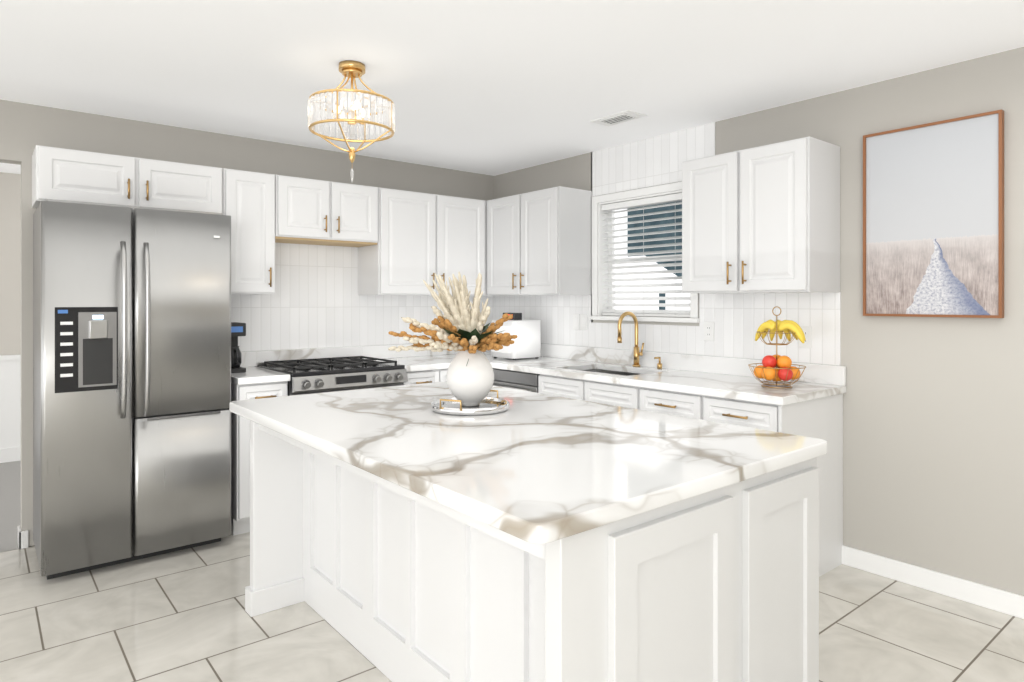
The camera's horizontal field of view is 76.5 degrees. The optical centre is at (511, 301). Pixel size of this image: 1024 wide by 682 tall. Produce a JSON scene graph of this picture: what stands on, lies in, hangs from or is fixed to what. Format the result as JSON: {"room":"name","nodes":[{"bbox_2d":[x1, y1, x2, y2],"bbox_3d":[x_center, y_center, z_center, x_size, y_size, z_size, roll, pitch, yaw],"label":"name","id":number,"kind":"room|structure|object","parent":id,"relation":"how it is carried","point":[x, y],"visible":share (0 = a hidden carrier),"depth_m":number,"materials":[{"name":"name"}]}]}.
{"room":"kitchen","nodes":[
{"label":"kitchen","id":0,"kind":"room"},
{"bbox_2d":[0,172,20,354],"bbox_3d":[-5.452,0.132,4.601,5.500,2.440,0.120,0,0,-39],"label":"wall","id":1,"kind":"structure","parent":0,"point":[10,263],"depth_m":5.51,"materials":[{"name":"grey paint"}]},
{"bbox_2d":[0,354,20,462],"bbox_3d":[-5.394,0.902,4.531,5.500,0.900,0.059,0,0,-39],"label":"trim","id":2,"kind":"structure","parent":1,"relation":"attached to","point":[10,408],"depth_m":5.47,"materials":[{"name":"white wood"}]},
{"bbox_2d":[0,461,34,552],"bbox_3d":[-5.097,1.380,4.168,5.500,0.064,4.000,0,0,-39],"label":"floor","id":3,"kind":"structure","parent":0,"point":[10,497],"depth_m":4.32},
{"bbox_2d":[0,99,493,545],"bbox_3d":[-3.047,0.132,3.339,7.620,2.440,0.120,0,0,-39],"label":"wall","id":4,"kind":"structure","parent":0,"point":[61,128],"depth_m":3.94,"materials":[{"name":"paint"}]},
{"bbox_2d":[18,526,28,548],"bbox_3d":[-2.712,1.304,3.605,0.044,0.095,0.134,0,0,-39],"label":"baseboard","id":5,"kind":"structure","parent":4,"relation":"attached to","point":[23,539],"depth_m":3.55,"materials":[{"name":"white wood"}]},
{"bbox_2d":[32,145,227,214],"bbox_3d":[-2.187,-0.660,3.738,0.906,0.284,0.348,0,0,-39],"label":"upper cabinet","id":6,"kind":"object","parent":4,"relation":"attached to","point":[57,173],"depth_m":3.56,"materials":[{"name":"white wood"}]},
{"bbox_2d":[228,169,279,293],"bbox_3d":[-1.713,-0.425,4.126,0.311,0.754,0.348,0,0,-39],"label":"upper cabinet","id":7,"kind":"object","parent":4,"relation":"attached to","point":[253,197],"depth_m":4.00,"materials":[{"name":"white wood"}]},
{"bbox_2d":[280,175,383,248],"bbox_3d":[-1.314,-0.607,4.453,0.713,0.389,0.348,0,0,-39],"label":"upper cabinet","id":8,"kind":"object","parent":4,"relation":"attached to","point":[312,211],"depth_m":4.33,"materials":[{"name":"white wood"}]},
{"bbox_2d":[231,243,493,351],"bbox_3d":[-1.057,-0.041,4.888,2.323,0.745,0.006,0,0,-39],"label":"wall tiles","id":9,"kind":"structure","parent":4,"relation":"attached to","point":[315,300],"depth_m":4.64,"materials":[{"name":"white tile"}]},
{"bbox_2d":[358,188,491,295],"bbox_3d":[-0.669,-0.425,4.981,0.946,0.754,0.348,0,0,-39],"label":"upper cabinet","id":10,"kind":"object","parent":4,"relation":"attached to","point":[406,242],"depth_m":4.78,"materials":[{"name":"white wood"}]},
{"bbox_2d":[0,532,1023,681],"bbox_3d":[-0.246,1.382,0.062,7.800,0.060,8.500,0,0,-39],"label":"floor","id":11,"kind":"structure","parent":0,"point":[180,616],"depth_m":2.66,"materials":[{"name":"tile"}]},
{"bbox_2d":[33,199,230,579],"bbox_3d":[-2.068,0.428,3.555,0.860,1.848,0.737,0,0,-39],"label":"refrigerator","id":12,"kind":"object","parent":11,"relation":"on","point":[131,382],"visible":1,"depth_m":3.30,"materials":[{"name":"silver metal"}]},
{"bbox_2d":[231,381,287,535],"bbox_3d":[-1.636,0.913,4.015,0.292,0.878,0.618,0,0,-39],"label":"base cabinet","id":13,"kind":"object","parent":11,"relation":"on","point":[240,474],"depth_m":3.72,"materials":[{"name":"white wood"}]},
{"bbox_2d":[231,343,845,405],"bbox_3d":[-0.115,0.501,3.748,2.319,0.339,2.957,0,0,-39],"label":"countertop","id":14,"kind":"structure","parent":13,"relation":"on","point":[726,377],"depth_m":4.01,"materials":[{"name":"stone"}]},
{"bbox_2d":[231,322,245,372],"bbox_3d":[-1.732,0.281,4.010,0.115,0.300,0.229,0,0,-39],"label":"coffee maker","id":15,"kind":"object","parent":14,"relation":"on","point":[238,329],"visible":0.48,"depth_m":3.95,"materials":[{"name":"black plastic"}]},
{"bbox_2d":[491,313,540,359],"bbox_3d":[0.028,0.258,4.947,0.283,0.346,0.290,0,0,-39],"label":"bread box","id":16,"kind":"object","parent":14,"relation":"on","point":[527,342],"visible":0.77,"depth_m":4.83,"materials":[{"name":"white"}]},
{"bbox_2d":[617,311,661,368],"bbox_3d":[0.823,0.248,4.196,0.208,0.366,0.232,0,0,-39],"label":"faucet","id":17,"kind":"object","parent":14,"relation":"on","point":[637,353],"visible":1,"depth_m":4.28,"materials":[{"name":"gold metal"}]},
{"bbox_2d":[748,306,805,388],"bbox_3d":[1.339,0.228,3.287,0.274,0.406,0.274,0,0,-39],"label":"wire fruit basket","id":18,"kind":"object","parent":14,"relation":"on","point":[776,368],"visible":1,"depth_m":3.25,"materials":[{"name":"food"}]},
{"bbox_2d":[257,356,407,395],"bbox_3d":[-1.182,0.875,4.296,0.760,0.955,0.703,0,0,-39],"label":"gas range","id":19,"kind":"object","parent":11,"relation":"on","point":[318,375],"visible":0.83,"depth_m":4.10,"materials":[{"name":"silver metal"}]},
{"bbox_2d":[402,369,447,384],"bbox_3d":[-0.698,0.913,4.783,0.596,0.878,0.618,0,0,-39],"label":"base cabinet","id":20,"kind":"object","parent":11,"relation":"on","point":[439,375],"depth_m":4.47,"materials":[{"name":"white wood"}]},
{"bbox_2d":[493,368,539,392],"bbox_3d":[0.178,0.915,4.659,0.616,0.874,0.598,0,0,-39],"label":"dishwasher","id":21,"kind":"object","parent":11,"relation":"on","point":[524,381],"visible":0.21,"depth_m":4.41,"materials":[{"name":"silver metal"}]},
{"bbox_2d":[244,417,826,681],"bbox_3d":[-0.106,0.913,2.423,1.111,0.878,2.006,0,0,-39],"label":"kitchen island","id":22,"kind":"object","parent":11,"relation":"on","point":[404,533],"depth_m":1.87,"materials":[{"name":"white wood"}]},
{"bbox_2d":[229,381,826,548],"bbox_3d":[-0.119,0.453,2.416,1.220,0.041,2.020,0,0,-39],"label":"island countertop","id":23,"kind":"structure","parent":22,"relation":"on","point":[536,470],"depth_m":1.91,"materials":[{"name":"white stone"}]},
{"bbox_2d":[431,390,508,414],"bbox_3d":[-0.167,0.402,2.609,0.323,0.059,0.312,0,0,-39],"label":"round tray","id":24,"kind":"object","parent":23,"relation":"on","point":[454,406],"visible":0.85,"depth_m":2.53,"materials":[{"name":"silver metal"}]},
{"bbox_2d":[388,272,516,406],"bbox_3d":[-0.203,0.147,2.620,0.484,0.540,0.453,0,0,-39],"label":"vase","id":25,"kind":"object","parent":24,"relation":"on","point":[466,333],"visible":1,"depth_m":2.56,"materials":[{"name":"white ceramic"}]},
{"bbox_2d":[631,386,698,418],"bbox_3d":[1.063,0.913,3.653,0.618,0.878,0.429,0,0,-39],"label":"base cabinet","id":26,"kind":"object","parent":11,"relation":"on","point":[654,400],"depth_m":3.46,"materials":[{"name":"white wood"}]},
{"bbox_2d":[699,394,842,576],"bbox_3d":[1.333,0.913,3.322,0.619,0.878,0.426,0,0,-39],"label":"base cabinet","id":27,"kind":"object","parent":11,"relation":"on","point":[820,418],"depth_m":3.22,"materials":[{"name":"white wood"}]},
{"bbox_2d":[0,0,1023,175],"bbox_3d":[-1.514,-1.118,1.609,7.800,0.060,12.500,0,0,-39],"label":"ceiling","id":28,"kind":"structure","parent":0,"point":[492,87],"depth_m":2.93,"materials":[{"name":"white paint"}]},
{"bbox_2d":[308,60,394,181],"bbox_3d":[-0.736,-0.817,2.990,0.390,0.542,0.388,0,0,-39],"label":"ceiling light","id":29,"kind":"object","parent":28,"relation":"hanging from","point":[320,114],"visible":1,"depth_m":2.91,"materials":[{"name":"gold metal"}]},
{"bbox_2d":[590,110,646,126],"bbox_3d":[0.628,-1.082,3.855,0.170,0.012,0.300,0,0,-39],"label":"ceiling vent","id":30,"kind":"object","parent":28,"relation":"in","point":[618,118],"visible":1,"depth_m":3.83,"materials":[{"name":"white metal"}]},
{"bbox_2d":[494,47,1023,595],"bbox_3d":[2.585,0.132,2.382,0.120,2.440,8.500,0,0,-39],"label":"wall","id":31,"kind":"structure","parent":0,"point":[933,443],"depth_m":3.06,"materials":[{"name":"paint"}]},
{"bbox_2d":[487,186,591,295],"bbox_3d":[0.172,-0.425,4.925,0.384,0.754,0.834,0,0,-39],"label":"upper cabinet","id":32,"kind":"object","parent":31,"relation":"attached to","point":[539,242],"visible":0.98,"depth_m":4.69,"materials":[{"name":"white wood"}]},
{"bbox_2d":[494,122,840,365],"bbox_3d":[0.803,-0.378,4.521,0.165,1.419,2.930,0,0,-39],"label":"wall tiles","id":33,"kind":"object","parent":31,"relation":"in","point":[738,319],"depth_m":4.24,"materials":[{"name":"white tile"}]},
{"bbox_2d":[602,193,689,316],"bbox_3d":[0.907,-0.297,4.398,0.060,0.794,0.763,0,0,-39],"label":"window blinds","id":34,"kind":"object","parent":33,"relation":"attached to","point":[643,203],"visible":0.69,"depth_m":4.38,"materials":[{"name":"white plastic"}]},
{"bbox_2d":[704,322,713,340],"bbox_3d":[1.200,0.182,3.962,0.006,0.116,0.072,0,0,-39],"label":"electrical outlet","id":35,"kind":"object","parent":33,"relation":"attached to","point":[708,331],"visible":1,"depth_m":3.96,"materials":[{"name":"white plastic"}]},
{"bbox_2d":[798,326,811,347],"bbox_3d":[1.577,0.192,3.502,0.006,0.116,0.072,0,0,-39],"label":"electrical outlet","id":36,"kind":"object","parent":33,"relation":"attached to","point":[807,330],"visible":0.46,"depth_m":3.49,"materials":[{"name":"white plastic"}]},
{"bbox_2d":[682,136,839,293],"bbox_3d":[1.316,-0.425,3.528,0.384,0.754,0.738,0,0,-39],"label":"upper cabinet","id":37,"kind":"object","parent":31,"relation":"attached to","point":[763,219],"visible":1,"depth_m":3.34,"materials":[{"name":"white wood"}]},
{"bbox_2d":[863,109,1003,317],"bbox_3d":[1.945,-0.378,3.034,0.036,0.900,0.570,0,0,-39],"label":"picture frame","id":38,"kind":"object","parent":31,"relation":"attached to","point":[933,219],"visible":0.96,"depth_m":3.00,"materials":[{"name":"wood"}]},
{"bbox_2d":[842,545,1023,618],"bbox_3d":[3.462,1.304,1.205,0.014,0.095,5.568,0,0,-39],"label":"baseboard","id":39,"kind":"structure","parent":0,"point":[1002,601],"depth_m":3.01,"materials":[{"name":"white wood"}]},
{"label":"outside","id":40,"kind":"structure","parent":0,"visible":0},
{"bbox_2d":[615,201,689,309],"bbox_3d":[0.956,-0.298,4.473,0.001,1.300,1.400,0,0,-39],"label":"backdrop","id":41,"kind":"structure","parent":40,"point":[662,215],"depth_m":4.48,"materials":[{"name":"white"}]}
]}

